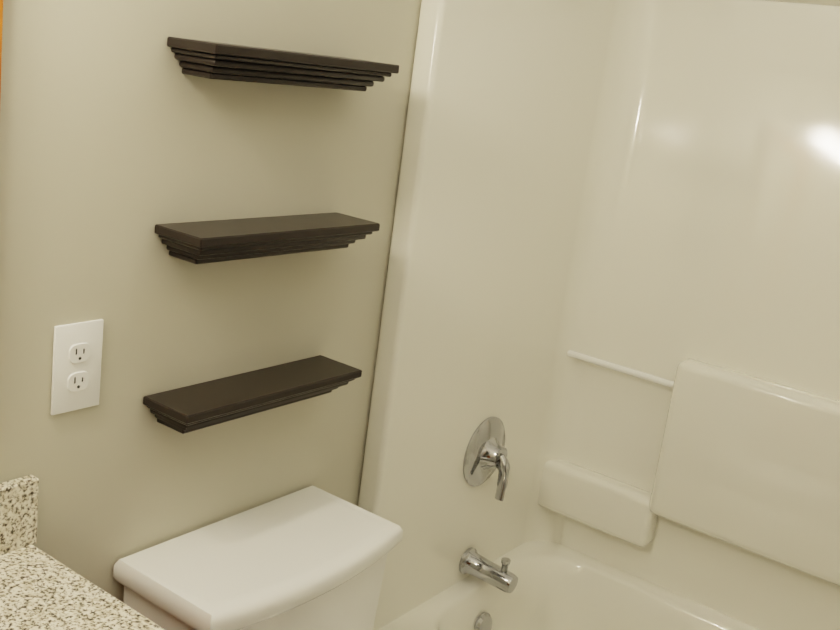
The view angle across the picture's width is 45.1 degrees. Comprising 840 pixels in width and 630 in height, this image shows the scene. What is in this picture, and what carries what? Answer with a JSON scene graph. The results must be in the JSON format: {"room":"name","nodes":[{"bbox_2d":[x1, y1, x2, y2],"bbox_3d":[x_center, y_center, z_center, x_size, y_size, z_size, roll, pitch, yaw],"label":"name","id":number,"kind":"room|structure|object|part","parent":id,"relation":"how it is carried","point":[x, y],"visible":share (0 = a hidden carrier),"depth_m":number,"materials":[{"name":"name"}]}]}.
{"room":"bathroom","nodes":[
{"label":"bathroom","id":0,"kind":"room"},
{"bbox_2d":[0,0,420,602],"bbox_3d":[-0.351,-0.069,1.676,0.100,2.440,2.627,17,17,33],"label":"wall","id":1,"kind":"structure","parent":0,"point":[120,134],"depth_m":1.56,"materials":[{"name":"paint"}]},
{"bbox_2d":[0,0,2,105],"bbox_3d":[-0.702,-0.195,1.000,0.023,0.845,0.612,17,17,33],"label":"mirror","id":2,"kind":"object","parent":1,"relation":"attached to","point":[1,17],"depth_m":1.21,"materials":[{"name":"brown wood"}]},
{"bbox_2d":[50,319,103,414],"bbox_3d":[-0.488,0.074,1.444,0.008,0.132,0.080,17,17,33],"label":"electrical outlet","id":3,"kind":"object","parent":1,"relation":"attached to","point":[76,364],"visible":1,"depth_m":1.44,"materials":[{"name":"white plastic"}]},
{"bbox_2d":[67,371,88,391],"bbox_3d":[-0.489,0.095,1.447,0.002,0.029,0.035,17,17,33],"label":"socket","id":4,"kind":"object","parent":3,"relation":"attached to","point":[77,381],"depth_m":1.45,"materials":[{"name":"white plastic"}]},
{"bbox_2d":[68,342,90,363],"bbox_3d":[-0.483,0.054,1.437,0.002,0.029,0.035,17,17,33],"label":"socket","id":5,"kind":"object","parent":3,"relation":"attached to","point":[78,352],"depth_m":1.44,"materials":[{"name":"white plastic"}]},
{"bbox_2d":[143,355,361,433],"bbox_3d":[-0.269,0.136,1.702,0.103,0.050,0.410,17,17,33],"label":"shelf","id":6,"kind":"object","parent":1,"relation":"attached to","point":[188,409],"visible":1,"depth_m":1.65,"materials":[{"name":"black wood"}]},
{"bbox_2d":[155,212,379,263],"bbox_3d":[-0.234,-0.123,1.635,0.103,0.050,0.410,17,17,33],"label":"shelf","id":7,"kind":"object","parent":1,"relation":"attached to","point":[200,242],"visible":1,"depth_m":1.57,"materials":[{"name":"black wood"}]},
{"bbox_2d":[167,37,398,90],"bbox_3d":[-0.199,-0.382,1.569,0.103,0.050,0.410,17,17,33],"label":"shelf","id":8,"kind":"object","parent":1,"relation":"attached to","point":[215,60],"visible":1,"depth_m":1.49,"materials":[{"name":"black wood"}]},
{"bbox_2d":[771,0,839,5],"bbox_3d":[1.040,-0.025,2.237,1.720,2.440,0.100,17,17,33],"label":"wall","id":9,"kind":"structure","parent":0,"point":[831,2],"depth_m":2.20,"materials":[{"name":"paint"}]},
{"bbox_3d":[-0.289,1.417,0.970,1.920,0.050,4.250,17,17,33],"label":"floor","id":10,"kind":"structure","parent":0,"visible":0},
{"bbox_2d":[0,475,164,629],"bbox_3d":[-0.632,0.778,1.053,0.561,1.046,0.844,17,17,33],"label":"countertop","id":11,"kind":"structure","parent":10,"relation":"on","point":[40,589],"depth_m":1.33,"materials":[{"name":"beige stone"}]},
{"bbox_2d":[113,485,402,629],"bbox_3d":[-0.091,0.828,1.666,0.767,0.789,0.464,17,17,33],"label":"toilet","id":12,"kind":"object","parent":10,"relation":"on","point":[312,557],"visible":1,"depth_m":1.66,"materials":[{"name":"white ceramic"}]},
{"bbox_2d":[358,0,839,629],"bbox_3d":[0.736,0.221,1.908,1.518,2.052,0.844,17,17,33],"label":"shower","id":13,"kind":"object","parent":10,"relation":"on","point":[606,386],"visible":0.98,"depth_m":2.33,"materials":[{"name":"white plastic"}]},
{"bbox_3d":[0.171,0.328,2.372,0.052,0.172,0.172,17,17,33],"label":"valve plate","id":14,"kind":"part","parent":13,"relation":"part of","materials":[{"name":"silver metal"}]},
{"bbox_3d":[0.168,0.606,2.418,0.139,0.082,0.068,17,17,33],"label":"spout","id":15,"kind":"part","parent":13,"relation":"part of","materials":[{"name":"silver metal"}]},
{"bbox_3d":[0.187,0.376,2.356,0.051,0.104,0.041,17,17,33],"label":"valve lever","id":16,"kind":"part","parent":13,"relation":"part of","materials":[{"name":"silver metal"}]},
{"bbox_2d":[358,528,839,629],"bbox_3d":[0.642,1.011,2.130,1.518,0.400,0.799,17,17,33],"label":"tub","id":17,"kind":"object","parent":13,"relation":"in","point":[563,584],"depth_m":2.57,"materials":[{"name":"white plastic"}]}
]}

